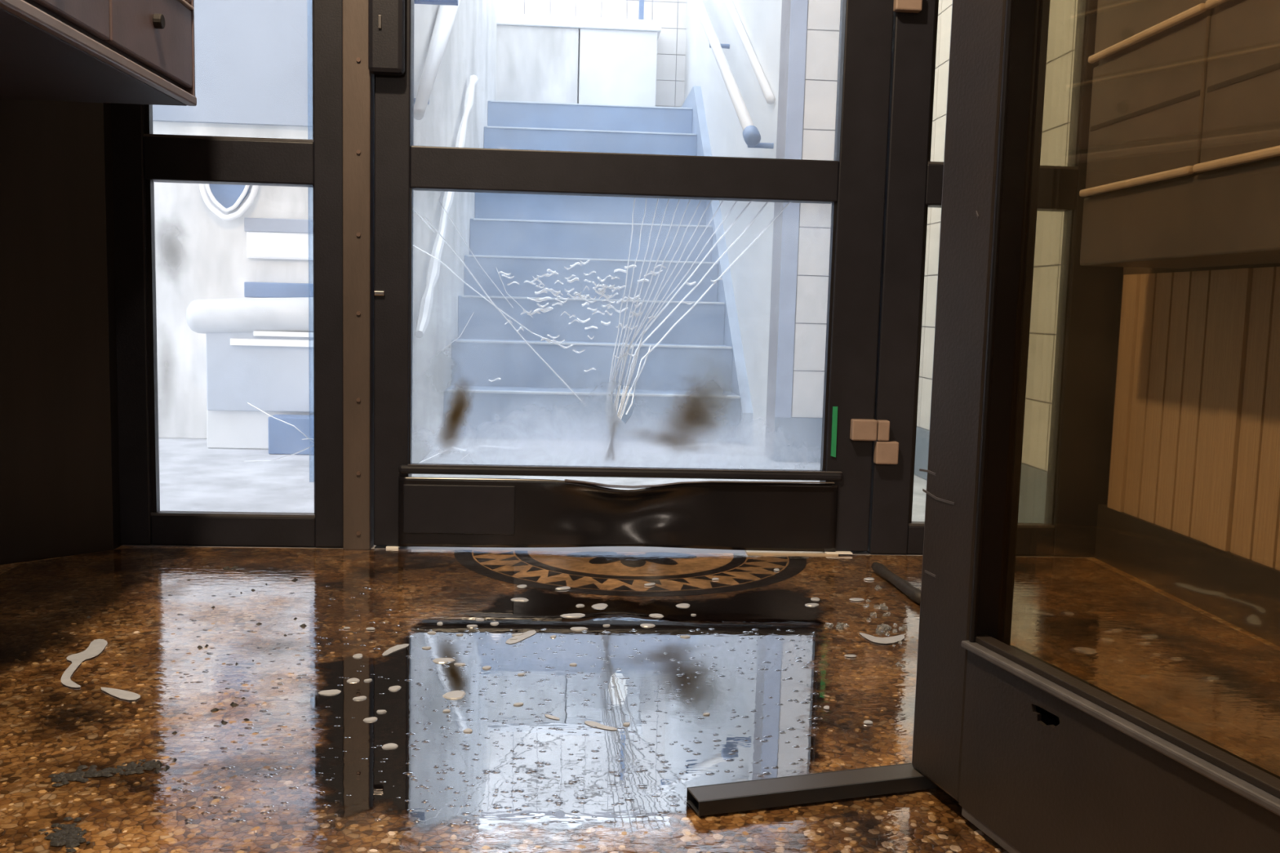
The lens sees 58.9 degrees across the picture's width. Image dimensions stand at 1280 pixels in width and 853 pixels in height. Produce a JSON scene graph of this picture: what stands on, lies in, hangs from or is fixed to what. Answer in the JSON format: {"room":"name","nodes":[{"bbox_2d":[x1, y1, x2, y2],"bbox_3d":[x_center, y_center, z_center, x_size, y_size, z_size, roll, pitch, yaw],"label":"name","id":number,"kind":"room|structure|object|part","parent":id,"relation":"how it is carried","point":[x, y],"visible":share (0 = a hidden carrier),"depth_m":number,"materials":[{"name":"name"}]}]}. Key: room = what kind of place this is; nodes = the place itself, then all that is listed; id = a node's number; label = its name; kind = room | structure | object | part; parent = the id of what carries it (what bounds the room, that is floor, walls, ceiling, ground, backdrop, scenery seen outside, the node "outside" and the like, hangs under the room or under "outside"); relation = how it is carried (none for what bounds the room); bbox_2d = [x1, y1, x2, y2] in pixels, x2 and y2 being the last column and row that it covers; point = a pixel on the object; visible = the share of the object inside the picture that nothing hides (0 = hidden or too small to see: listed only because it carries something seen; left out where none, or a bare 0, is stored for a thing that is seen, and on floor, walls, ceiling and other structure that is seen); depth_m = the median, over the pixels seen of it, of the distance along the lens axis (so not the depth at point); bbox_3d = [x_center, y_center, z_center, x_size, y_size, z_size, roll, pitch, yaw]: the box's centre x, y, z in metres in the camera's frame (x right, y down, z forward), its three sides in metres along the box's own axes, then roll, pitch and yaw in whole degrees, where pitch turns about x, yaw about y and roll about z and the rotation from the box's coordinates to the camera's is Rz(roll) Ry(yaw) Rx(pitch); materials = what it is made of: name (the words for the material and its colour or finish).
{"room":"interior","nodes":[
{"label":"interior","id":0,"kind":"room"},
{"bbox_2d":[0,98,122,564],"bbox_3d":[-1.071,-0.815,-0.128,0.414,2.600,4.660,1,6,-4],"label":"wall","id":1,"kind":"structure","parent":0,"point":[60,491],"depth_m":2.12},
{"bbox_2d":[0,0,196,106],"bbox_3d":[-0.875,-0.855,0.821,0.429,0.850,2.072,1,6,-4],"label":"cabinet","id":2,"kind":"object","parent":1,"relation":"attached to","point":[118,51],"visible":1,"depth_m":1.65,"materials":[{"name":"paint"}]},
{"bbox_3d":[-0.720,-0.574,1.379,0.012,0.126,0.339,1,6,-4],"label":"door","id":3,"kind":"part","parent":2,"relation":"part of","materials":[{"name":"brown wood"}]},
{"bbox_3d":[-0.741,-0.611,1.721,0.012,0.126,0.339,1,6,-4],"label":"door","id":4,"kind":"part","parent":2,"relation":"part of","materials":[{"name":"brown wood"}]},
{"bbox_3d":[-0.743,-0.959,1.859,0.013,0.814,0.006,1,6,-4],"label":"panel","id":5,"kind":"part","parent":2,"relation":"part of","materials":[{"name":"brown wood"}]},
{"bbox_2d":[111,0,342,546],"bbox_3d":[-0.806,-0.806,2.207,0.460,2.102,0.060,1,6,-4],"label":"window","id":6,"kind":"structure","parent":1,"relation":"in","point":[141,157],"depth_m":2.23,"materials":[{"name":"black paint"}]},
{"bbox_3d":[-0.804,-0.522,2.239,0.325,0.082,0.058,1,6,-4],"label":"rail","id":7,"kind":"part","parent":6,"relation":"part of","materials":[{"name":"black metal"}]},
{"bbox_3d":[-0.823,0.209,2.316,0.325,0.060,0.058,1,6,-4],"label":"rail","id":8,"kind":"part","parent":6,"relation":"part of","materials":[{"name":"black metal"}]},
{"bbox_2d":[152,0,313,438],"bbox_3d":[-2.545,-1.277,3.881,3.380,2.600,0.200,1,6,-4],"label":"wall","id":9,"kind":"structure","parent":0,"point":[254,58],"depth_m":3.92,"materials":[{"name":"paint"}]},
{"bbox_2d":[199,183,259,220],"bbox_3d":[-1.407,-0.830,3.891,0.213,0.244,0.074,1,6,-4],"label":"loop","id":10,"kind":"object","parent":9,"relation":"attached to","point":[228,197],"visible":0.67,"depth_m":3.88,"materials":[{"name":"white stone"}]},
{"bbox_3d":[-2.525,-1.812,3.739,3.380,1.506,0.030,1,6,-4],"label":"panel","id":11,"kind":"part","parent":9,"relation":"part of","materials":[{"name":"white paint"}]},
{"bbox_2d":[244,217,313,260],"bbox_3d":[-1.197,-0.651,3.949,0.350,0.140,0.028,1,6,-4],"label":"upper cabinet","id":12,"kind":"object","parent":9,"relation":"attached to","point":[267,238],"visible":0.55,"depth_m":3.94,"materials":[{"name":"white"}]},
{"bbox_3d":[-1.196,-0.635,3.954,0.345,0.107,0.020,1,6,-4],"label":"door","id":13,"kind":"part","parent":12,"relation":"part of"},
{"bbox_2d":[244,281,313,297],"bbox_3d":[-1.197,-0.473,3.957,0.350,0.053,0.050,1,6,-4],"label":"wall bar","id":14,"kind":"object","parent":9,"relation":"attached to","point":[251,289],"visible":0.51,"depth_m":3.93,"materials":[{"name":"blue stone"}]},
{"bbox_2d":[412,0,499,463],"bbox_3d":[-0.856,-1.325,5.232,0.165,2.500,4.420,1,6,-4],"label":"wall","id":15,"kind":"structure","parent":0,"point":[470,49],"depth_m":4.12,"materials":[{"name":"paint"}]},
{"bbox_2d":[414,0,457,5],"bbox_3d":[-0.559,-1.369,3.055,0.139,0.441,0.030,1,6,-4],"label":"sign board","id":16,"kind":"object","parent":15,"relation":"attached to","point":[453,2],"visible":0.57,"depth_m":3.07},
{"bbox_2d":[413,0,460,119],"bbox_3d":[-0.637,-1.316,3.682,0.080,0.822,1.268,1,6,-4],"label":"handrail","id":17,"kind":"object","parent":15,"relation":"attached to","point":[446,15],"visible":0.97,"depth_m":3.41,"materials":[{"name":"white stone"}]},
{"bbox_2d":[415,75,478,337],"bbox_3d":[-0.676,-0.884,4.071,0.040,1.080,1.758,1,6,-4],"label":"handrail","id":18,"kind":"object","parent":15,"relation":"attached to","point":[433,273],"visible":0.8,"depth_m":3.67,"materials":[{"name":"white metal"}]},
{"bbox_2d":[158,437,926,521],"bbox_3d":[-1.622,0.012,4.863,5.400,0.119,5.140,1,6,-4],"label":"floor","id":19,"kind":"structure","parent":0,"point":[193,476],"depth_m":3.57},
{"bbox_2d":[186,297,313,448],"bbox_3d":[-1.231,-0.188,3.848,0.515,0.511,0.312,1,6,-4],"label":"counter","id":20,"kind":"object","parent":19,"relation":"on","point":[260,351],"visible":0.66,"depth_m":3.72,"materials":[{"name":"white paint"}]},
{"bbox_2d":[267,414,314,454],"bbox_3d":[-1.077,0.027,3.705,0.250,0.121,0.090,1,6,-4],"label":"block","id":21,"kind":"object","parent":19,"relation":"on","point":[284,438],"visible":0.55,"depth_m":3.66,"materials":[{"name":"blue stone"}]},
{"bbox_2d":[443,85,753,444],"bbox_3d":[-0.240,-0.975,5.820,1.155,1.713,3.405,1,6,-4],"label":"staircase","id":22,"kind":"structure","parent":19,"relation":"on","point":[524,236],"depth_m":4.77,"materials":[{"name":"blue stone"}]},
{"bbox_2d":[495,0,687,106],"bbox_3d":[-0.281,-2.210,7.089,1.520,1.900,0.620,1,6,-4],"label":"wall","id":23,"kind":"structure","parent":0,"point":[575,51],"depth_m":6.80,"materials":[{"name":"grey tile"}]},
{"bbox_3d":[-0.637,-2.121,6.909,0.512,0.559,0.250,1,6,-4],"label":"panel","id":24,"kind":"part","parent":23,"relation":"part of","materials":[{"name":"paint"}]},
{"bbox_3d":[-0.141,-2.112,6.942,0.465,0.559,0.250,1,6,-4],"label":"panel","id":25,"kind":"part","parent":23,"relation":"part of","materials":[{"name":"white paint"}]},
{"bbox_2d":[638,0,644,19],"bbox_3d":[0.011,-2.655,6.964,0.028,0.400,0.030,1,6,-4],"label":"post","id":26,"kind":"object","parent":23,"relation":"on","point":[641,2],"visible":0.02,"depth_m":6.96,"materials":[{"name":"stone"}]},
{"bbox_2d":[0,546,1279,852],"bbox_3d":[-0.114,0.558,0.049,5.000,0.122,4.599,1,6,-4],"label":"floor","id":27,"kind":"structure","parent":0,"point":[123,813],"depth_m":1.32,"materials":[{"name":"stone"}]},
{"bbox_2d":[0,548,1279,764],"bbox_3d":[-0.043,0.350,1.465,2.120,0.001,1.744,1,6,-4],"label":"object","id":28,"kind":"structure","parent":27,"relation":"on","point":[1061,632],"depth_m":1.87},
{"bbox_2d":[37,817,89,852],"bbox_3d":[-0.535,0.379,1.053,0.038,0.002,0.079,-3,7,-35],"label":"soot grit","id":29,"kind":"object","parent":28,"relation":"on","point":[74,836],"visible":1,"depth_m":1.05,"materials":[{"name":"grey"}]},
{"bbox_2d":[60,639,107,688],"bbox_3d":[-0.763,0.321,1.544,0.042,0.001,0.216,0,6,-16],"label":"foam streak","id":30,"kind":"object","parent":28,"relation":"on","point":[96,646],"visible":1,"depth_m":1.56},
{"bbox_2d":[48,759,162,786],"bbox_3d":[-0.566,0.363,1.200,0.108,0.002,0.047,-2,7,-28],"label":"soot grit","id":31,"kind":"object","parent":28,"relation":"on","point":[76,775],"visible":1,"depth_m":1.19,"materials":[{"name":"black"}]},
{"bbox_2d":[100,687,140,700],"bbox_3d":[-0.656,0.336,1.430,0.075,0.001,0.022,6,7,34],"label":"foam streak","id":32,"kind":"object","parent":28,"relation":"on","point":[121,694],"visible":1,"depth_m":1.43},
{"bbox_2d":[163,764,169,770],"bbox_3d":[-0.504,0.363,1.209,0.005,0.003,0.012,2,6,5],"label":"crumb","id":33,"kind":"object","parent":28,"relation":"on","point":[166,767],"visible":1,"depth_m":1.21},
{"bbox_2d":[210,707,219,711],"bbox_3d":[-0.518,0.345,1.381,0.012,0.003,0.005,-3,7,-35],"label":"crumb","id":34,"kind":"object","parent":28,"relation":"on","point":[215,708],"visible":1,"depth_m":1.38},
{"bbox_2d":[365,626,375,630],"bbox_3d":[-0.413,0.310,1.738,0.015,0.001,0.011,1,6,-1],"label":"foam fleck","id":35,"kind":"object","parent":28,"relation":"on","point":[369,628],"visible":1,"depth_m":1.73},
{"bbox_2d":[154,585,828,835],"bbox_3d":[-0.175,0.336,1.554,1.198,0.002,1.072,1,6,-4],"label":"puddle","id":36,"kind":"object","parent":28,"relation":"on","point":[742,662],"visible":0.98,"depth_m":1.41,"materials":[{"name":"liquid"}]},
{"bbox_2d":[318,689,341,694],"bbox_3d":[-0.398,0.340,1.452,0.028,0.001,0.018,1,6,-8],"label":"foam fleck","id":37,"kind":"object","parent":36,"relation":"on","point":[328,691],"visible":1,"depth_m":1.45,"materials":[{"name":"white"}]},
{"bbox_2d":[346,678,359,682],"bbox_3d":[-0.380,0.336,1.500,0.017,0.001,0.014,0,6,-13],"label":"foam fleck","id":38,"kind":"object","parent":36,"relation":"on","point":[351,680],"visible":1,"depth_m":1.50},
{"bbox_2d":[352,653,362,657],"bbox_3d":[-0.399,0.324,1.603,0.015,0.001,0.016,-1,7,-23],"label":"foam fleck","id":39,"kind":"object","parent":36,"relation":"on","point":[357,655],"visible":1,"depth_m":1.60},
{"bbox_2d":[352,696,366,700],"bbox_3d":[-0.354,0.343,1.433,0.018,0.001,0.011,-1,6,-19],"label":"foam fleck","id":40,"kind":"object","parent":36,"relation":"on","point":[359,698],"visible":1,"depth_m":1.43,"materials":[{"name":"white"}]},
{"bbox_2d":[363,716,377,721],"bbox_3d":[-0.324,0.352,1.361,0.017,0.001,0.012,0,6,-15],"label":"foam fleck","id":41,"kind":"object","parent":36,"relation":"on","point":[372,718],"visible":1,"depth_m":1.36,"materials":[{"name":"white"}]},
{"bbox_2d":[376,710,386,713],"bbox_3d":[-0.317,0.349,1.388,0.012,0.001,0.008,2,6,6],"label":"foam fleck","id":42,"kind":"object","parent":36,"relation":"on","point":[378,711],"visible":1,"depth_m":1.39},
{"bbox_2d":[382,743,398,748],"bbox_3d":[-0.283,0.361,1.282,0.018,0.001,0.012,0,6,-18],"label":"foam fleck","id":43,"kind":"object","parent":36,"relation":"on","point":[387,745],"visible":1,"depth_m":1.28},
{"bbox_2d":[388,685,400,691],"bbox_3d":[-0.319,0.340,1.473,0.015,0.001,0.019,2,6,8],"label":"foam fleck","id":44,"kind":"object","parent":36,"relation":"on","point":[393,688],"visible":1,"depth_m":1.47,"materials":[{"name":"white"}]},
{"bbox_2d":[382,644,408,656],"bbox_3d":[-0.356,0.322,1.637,0.017,0.001,0.063,4,7,26],"label":"foam streak","id":45,"kind":"object","parent":36,"relation":"on","point":[391,650],"visible":1,"depth_m":1.64},
{"bbox_2d":[422,646,431,648],"bbox_3d":[-0.311,0.322,1.648,0.014,0.001,0.008,2,6,0],"label":"foam fleck","id":46,"kind":"object","parent":36,"relation":"on","point":[423,647],"visible":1,"depth_m":1.65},
{"bbox_2d":[432,657,455,663],"bbox_3d":[-0.276,0.329,1.592,0.032,0.001,0.023,2,6,2],"label":"foam fleck","id":47,"kind":"object","parent":36,"relation":"on","point":[440,660],"visible":1,"depth_m":1.59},
{"bbox_2d":[442,690,466,699],"bbox_3d":[-0.238,0.344,1.454,0.030,0.001,0.033,1,6,-5],"label":"foam fleck","id":48,"kind":"object","parent":36,"relation":"on","point":[453,695],"visible":1,"depth_m":1.45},
{"bbox_2d":[453,662,465,666],"bbox_3d":[-0.251,0.331,1.577,0.017,0.001,0.009,3,6,13],"label":"foam fleck","id":49,"kind":"object","parent":36,"relation":"on","point":[455,664],"visible":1,"depth_m":1.57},
{"bbox_2d":[462,728,472,733],"bbox_3d":[-0.203,0.358,1.334,0.011,0.001,0.010,1,6,-2],"label":"foam fleck","id":50,"kind":"object","parent":36,"relation":"on","point":[466,731],"visible":1,"depth_m":1.33,"materials":[{"name":"white"}]},
{"bbox_2d":[466,624,477,626],"bbox_3d":[-0.262,0.311,1.766,0.017,0.001,0.011,2,6,2],"label":"foam fleck","id":51,"kind":"object","parent":36,"relation":"on","point":[469,625],"visible":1,"depth_m":1.76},
{"bbox_2d":[481,666,491,669],"bbox_3d":[-0.212,0.333,1.566,0.012,0.001,0.013,3,6,11],"label":"foam fleck","id":52,"kind":"object","parent":36,"relation":"on","point":[484,667],"visible":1,"depth_m":1.56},
{"bbox_2d":[490,622,498,625],"bbox_3d":[-0.229,0.310,1.784,0.014,0.001,0.014,2,6,3],"label":"foam fleck","id":53,"kind":"object","parent":36,"relation":"on","point":[491,623],"visible":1,"depth_m":1.78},
{"bbox_2d":[511,632,524,635],"bbox_3d":[-0.185,0.317,1.726,0.021,0.001,0.012,-1,6,-19],"label":"foam fleck","id":54,"kind":"object","parent":36,"relation":"on","point":[519,633],"visible":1,"depth_m":1.72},
{"bbox_2d":[513,702,523,706],"bbox_3d":[-0.153,0.349,1.426,0.014,0.001,0.008,0,6,-17],"label":"foam fleck","id":55,"kind":"object","parent":36,"relation":"on","point":[515,704],"visible":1,"depth_m":1.42,"materials":[{"name":"white"}]},
{"bbox_2d":[511,597,528,601],"bbox_3d":[-0.205,0.295,1.933,0.032,0.001,0.018,2,6,5],"label":"foam fleck","id":56,"kind":"object","parent":36,"relation":"on","point":[522,599],"visible":1,"depth_m":1.93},
{"bbox_2d":[505,630,536,644],"bbox_3d":[-0.179,0.319,1.716,0.020,0.001,0.080,4,7,26],"label":"foam streak","id":57,"kind":"object","parent":36,"relation":"on","point":[526,634],"visible":1,"depth_m":1.71},
{"bbox_2d":[516,584,527,587],"bbox_3d":[-0.211,0.285,2.023,0.018,0.001,0.020,2,6,7],"label":"foam fleck","id":58,"kind":"object","parent":36,"relation":"on","point":[520,585],"visible":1,"depth_m":2.02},
{"bbox_2d":[544,714,559,719],"bbox_3d":[-0.108,0.355,1.385,0.025,0.001,0.008,5,7,33],"label":"foam streak","id":59,"kind":"object","parent":36,"relation":"on","point":[546,715],"visible":1,"depth_m":1.39},
{"bbox_2d":[555,586,570,589],"bbox_3d":[-0.137,0.287,2.016,0.030,0.001,0.017,-1,6,-21],"label":"foam fleck","id":60,"kind":"object","parent":36,"relation":"on","point":[559,588],"visible":1,"depth_m":2.01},
{"bbox_2d":[560,613,585,617],"bbox_3d":[-0.109,0.307,1.841,0.042,0.001,0.022,1,6,-8],"label":"foam fleck","id":61,"kind":"object","parent":36,"relation":"on","point":[574,615],"visible":1,"depth_m":1.84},
{"bbox_2d":[570,626,587,630],"bbox_3d":[-0.095,0.315,1.766,0.028,0.001,0.017,2,6,4],"label":"foam fleck","id":62,"kind":"object","parent":36,"relation":"on","point":[572,628],"visible":1,"depth_m":1.77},
{"bbox_2d":[591,603,607,608],"bbox_3d":[-0.068,0.301,1.903,0.027,0.001,0.033,2,6,4],"label":"foam fleck","id":63,"kind":"object","parent":36,"relation":"on","point":[601,606],"visible":1,"depth_m":1.90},
{"bbox_2d":[584,720,617,730],"bbox_3d":[-0.048,0.359,1.360,0.047,0.001,0.013,6,7,35],"label":"foam streak","id":64,"kind":"object","parent":36,"relation":"on","point":[590,723],"visible":1,"depth_m":1.36},
{"bbox_2d":[622,722,630,725],"bbox_3d":[-0.016,0.359,1.368,0.009,0.001,0.008,1,6,-4],"label":"foam fleck","id":65,"kind":"object","parent":36,"relation":"on","point":[624,723],"visible":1,"depth_m":1.37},
{"bbox_2d":[640,623,655,626],"bbox_3d":[0.012,0.315,1.794,0.024,0.001,0.018,3,6,15],"label":"foam fleck","id":66,"kind":"object","parent":36,"relation":"on","point":[642,624],"visible":1,"depth_m":1.79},
{"bbox_2d":[648,613,663,617],"bbox_3d":[0.027,0.309,1.855,0.025,0.001,0.016,3,6,16],"label":"foam fleck","id":67,"kind":"object","parent":36,"relation":"on","point":[650,615],"visible":1,"depth_m":1.85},
{"bbox_2d":[675,603,689,607],"bbox_3d":[0.073,0.303,1.921,0.025,0.001,0.023,1,6,-4],"label":"foam fleck","id":68,"kind":"object","parent":36,"relation":"on","point":[682,605],"visible":1,"depth_m":1.92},
{"bbox_2d":[680,635,690,637],"bbox_3d":[0.069,0.322,1.739,0.016,0.001,0.009,2,6,4],"label":"foam fleck","id":69,"kind":"object","parent":36,"relation":"on","point":[682,636],"visible":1,"depth_m":1.74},
{"bbox_2d":[804,603,818,606],"bbox_3d":[0.296,0.306,1.947,0.026,0.001,0.017,1,6,-5],"label":"foam fleck","id":70,"kind":"object","parent":36,"relation":"on","point":[807,604],"visible":1,"depth_m":1.95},
{"bbox_2d":[823,622,832,626],"bbox_3d":[0.303,0.319,1.825,0.013,0.005,0.014,7,8,42],"label":"crumb","id":71,"kind":"object","parent":36,"relation":"on","point":[827,624],"visible":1,"depth_m":1.82,"materials":[{"name":"white"}]},
{"bbox_2d":[844,654,856,657],"bbox_3d":[0.309,0.337,1.663,0.018,0.001,0.009,2,6,6],"label":"foam fleck","id":72,"kind":"object","parent":36,"relation":"on","point":[847,655],"visible":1,"depth_m":1.66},
{"bbox_2d":[644,582,655,585],"bbox_3d":[0.019,0.287,2.062,0.025,0.001,0.014,-1,7,-26],"label":"foam fleck","id":73,"kind":"object","parent":28,"relation":"on","point":[647,584],"visible":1,"depth_m":2.06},
{"bbox_2d":[849,598,864,601],"bbox_3d":[0.381,0.304,1.991,0.027,0.001,0.018,3,6,12],"label":"foam fleck","id":74,"kind":"object","parent":28,"relation":"on","point":[851,599],"visible":1,"depth_m":1.99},
{"bbox_2d":[863,720,872,724],"bbox_3d":[0.281,0.364,1.396,0.012,0.001,0.009,1,6,-3],"label":"foam fleck","id":75,"kind":"object","parent":28,"relation":"on","point":[867,722],"visible":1,"depth_m":1.39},
{"bbox_2d":[863,577,874,580],"bbox_3d":[0.434,0.289,2.148,0.022,0.001,0.019,1,6,-1],"label":"foam fleck","id":76,"kind":"object","parent":28,"relation":"on","point":[869,578],"visible":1,"depth_m":2.14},
{"bbox_2d":[870,612,876,616],"bbox_3d":[0.391,0.314,1.897,0.012,0.005,0.013,1,6,-4],"label":"crumb","id":77,"kind":"object","parent":28,"relation":"on","point":[873,614],"visible":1,"depth_m":1.89,"materials":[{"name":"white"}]},
{"bbox_2d":[873,604,881,608],"bbox_3d":[0.407,0.309,1.942,0.012,0.005,0.015,-2,7,-28],"label":"crumb","id":78,"kind":"object","parent":28,"relation":"on","point":[876,606],"visible":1,"depth_m":1.94,"materials":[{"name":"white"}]},
{"bbox_2d":[875,628,884,633],"bbox_3d":[0.379,0.324,1.794,0.015,0.005,0.014,0,6,-18],"label":"crumb","id":79,"kind":"object","parent":28,"relation":"on","point":[877,631],"visible":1,"depth_m":1.79,"materials":[{"name":"white"}]},
{"bbox_2d":[876,625,884,629],"bbox_3d":[0.385,0.322,1.814,0.014,0.005,0.017,7,8,40],"label":"crumb","id":80,"kind":"object","parent":28,"relation":"on","point":[878,627],"visible":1,"depth_m":1.81,"materials":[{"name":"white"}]},
{"bbox_2d":[859,632,904,644],"bbox_3d":[0.381,0.329,1.759,0.069,0.001,0.058,1,6,-4],"label":"foam streak","id":81,"kind":"object","parent":28,"relation":"on","point":[894,639],"visible":1,"depth_m":1.75},
{"bbox_2d":[880,606,888,609],"bbox_3d":[0.419,0.310,1.938,0.012,0.004,0.014,0,6,-17],"label":"crumb","id":82,"kind":"object","parent":28,"relation":"on","point":[882,607],"visible":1,"depth_m":1.93,"materials":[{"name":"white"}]},
{"bbox_2d":[882,625,890,630],"bbox_3d":[0.393,0.322,1.814,0.014,0.006,0.016,2,6,3],"label":"crumb","id":83,"kind":"object","parent":28,"relation":"on","point":[886,628],"visible":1,"depth_m":1.81,"materials":[{"name":"white"}]},
{"bbox_2d":[871,562,920,604],"bbox_3d":[0.476,0.287,2.093,0.024,0.024,0.259,1,6,-7],"label":"stick","id":84,"kind":"object","parent":28,"relation":"on","point":[913,593],"visible":0.91,"depth_m":2.07,"materials":[{"name":"wood"}]},
{"bbox_2d":[686,762,939,816],"bbox_3d":[0.253,0.376,1.205,0.420,0.015,0.036,0,6,-18],"label":"metal bar","id":85,"kind":"object","parent":27,"relation":"on","point":[749,795],"visible":0.58,"depth_m":1.17,"materials":[{"name":"black metal"}]},
{"bbox_2d":[911,0,1279,852],"bbox_3d":[0.467,-0.614,0.689,0.056,2.092,0.932,0,6,-16],"label":"door","id":86,"kind":"structure","parent":27,"relation":"on","point":[1039,757],"depth_m":1.08,"materials":[{"name":"brown metal"}]},
{"bbox_3d":[0.425,0.337,0.778,0.004,0.161,0.728,0,6,-16],"label":"rail","id":87,"kind":"part","parent":86,"relation":"part of","materials":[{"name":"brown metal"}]},
{"bbox_2d":[684,0,782,453],"bbox_3d":[0.458,-1.438,5.676,0.200,2.700,3.680,1,6,-4],"label":"wall","id":88,"kind":"structure","parent":0,"point":[761,20],"depth_m":4.46,"materials":[{"name":"white paint"}]},
{"bbox_2d":[693,0,773,148],"bbox_3d":[0.335,-1.894,5.293,0.113,1.565,3.107,1,6,-4],"label":"handrail","id":89,"kind":"object","parent":88,"relation":"attached to","point":[751,135],"visible":1,"depth_m":4.34,"materials":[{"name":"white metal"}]},
{"bbox_2d":[724,0,774,104],"bbox_3d":[0.404,-1.748,4.826,0.032,1.065,1.955,1,6,-4],"label":"wall rail","id":90,"kind":"object","parent":88,"relation":"attached to","point":[769,96],"visible":1,"depth_m":4.32,"materials":[{"name":"white metal"}]},
{"bbox_2d":[764,0,840,462],"bbox_3d":[0.741,-1.180,3.777,0.527,2.600,0.180,1,6,-4],"label":"wall","id":91,"kind":"structure","parent":0,"point":[810,28],"depth_m":3.75,"materials":[{"name":"grey tile"}]},
{"bbox_2d":[914,0,1279,570],"bbox_3d":[1.219,-0.853,0.799,0.297,2.600,6.220,1,6,-4],"label":"wall","id":92,"kind":"structure","parent":0,"point":[1195,448],"depth_m":2.14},
{"bbox_2d":[121,543,1094,557],"bbox_3d":[-0.039,0.306,2.375,2.045,0.100,0.061,1,6,-4],"label":"sill","id":93,"kind":"structure","parent":92,"relation":"attached to","point":[613,548],"depth_m":2.35,"materials":[{"name":"black metal"}]},
{"bbox_2d":[342,0,373,549],"bbox_3d":[-0.548,-0.797,2.216,0.053,2.100,0.077,1,6,-4],"label":"post","id":94,"kind":"object","parent":93,"relation":"on","point":[357,80],"visible":0.94,"depth_m":2.24,"materials":[{"name":"brown metal"}]},
{"bbox_2d":[368,0,922,551],"bbox_3d":[0.016,-0.787,2.240,1.080,2.089,0.093,1,6,-4],"label":"door","id":95,"kind":"structure","parent":94,"relation":"attached to","point":[831,513],"depth_m":2.30,"materials":[{"name":"black paint"}]},
{"bbox_3d":[-0.497,-0.773,2.164,0.006,0.025,0.004,1,6,-4],"label":"turn knob","id":96,"kind":"part","parent":95,"relation":"part of","materials":[{"name":"silver metal"}]},
{"bbox_3d":[-0.367,0.169,2.305,0.225,0.100,0.005,1,6,-4],"label":"patch plate","id":97,"kind":"part","parent":95,"relation":"part of","materials":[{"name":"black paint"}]},
{"bbox_3d":[-0.039,-0.190,2.322,0.856,0.561,0.004,1,6,-4],"label":"broken pane","id":98,"kind":"part","parent":95,"relation":"part of","materials":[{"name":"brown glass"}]},
{"bbox_3d":[-0.041,0.181,2.332,0.901,0.143,0.029,1,6,-4],"label":"kick plate","id":99,"kind":"part","parent":95,"relation":"part of","materials":[{"name":"black metal"}]},
{"bbox_3d":[-0.028,-0.506,2.287,0.856,0.082,0.054,1,6,-4],"label":"rail","id":100,"kind":"part","parent":95,"relation":"part of","materials":[{"name":"black metal"}]},
{"bbox_2d":[386,545,852,555],"bbox_3d":[-0.038,0.255,2.346,0.960,0.007,0.048,1,6,-4],"label":"threshold","id":101,"kind":"object","parent":93,"relation":"on","point":[388,547],"visible":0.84,"depth_m":2.35,"materials":[{"name":"silver metal"}]},
{"bbox_2d":[867,0,1123,556],"bbox_3d":[0.759,-0.776,2.310,0.504,2.102,0.060,1,6,-4],"label":"door frame","id":102,"kind":"structure","parent":92,"relation":"in","point":[1089,304],"depth_m":2.34,"materials":[{"name":"black paint"}]},
{"bbox_3d":[0.718,0.239,2.417,0.315,0.060,0.058,1,6,-4],"label":"rail","id":103,"kind":"part","parent":102,"relation":"part of","materials":[{"name":"black metal"}]},
{"bbox_3d":[0.737,-0.492,2.340,0.315,0.082,0.058,1,6,-4],"label":"rail","id":104,"kind":"part","parent":102,"relation":"part of","materials":[{"name":"black metal"}]},
{"bbox_2d":[1079,0,1279,268],"bbox_3d":[0.967,-0.739,1.091,0.207,1.100,1.873,1,6,-4],"label":"cabinet","id":105,"kind":"object","parent":92,"relation":"attached to","point":[1183,168],"visible":1,"depth_m":1.73,"materials":[{"name":"wood"}]},
{"bbox_3d":[0.826,-0.513,1.860,0.012,0.223,0.369,1,6,-4],"label":"door","id":106,"kind":"part","parent":105,"relation":"part of","materials":[{"name":"brown wood"}]},
{"bbox_3d":[0.832,-0.747,1.836,0.012,0.223,0.369,1,6,-4],"label":"door","id":107,"kind":"part","parent":105,"relation":"part of","materials":[{"name":"brown wood"}]},
{"bbox_3d":[0.953,-0.266,1.258,0.195,0.122,1.640,1,6,-4],"label":"panel","id":108,"kind":"part","parent":105,"relation":"part of","materials":[{"name":"brown wood"}]},
{"bbox_3d":[0.850,-0.473,1.488,0.012,0.223,0.369,1,6,-4],"label":"door","id":109,"kind":"part","parent":105,"relation":"part of","materials":[{"name":"brown wood"}]},
{"bbox_2d":[1094,504,1279,646],"bbox_3d":[1.121,0.466,0.118,0.021,0.115,4.599,1,6,-4],"label":"baseboard","id":110,"kind":"structure","parent":92,"relation":"attached to","point":[1242,592],"depth_m":2.02,"materials":[{"name":"brown wood"}]}
]}

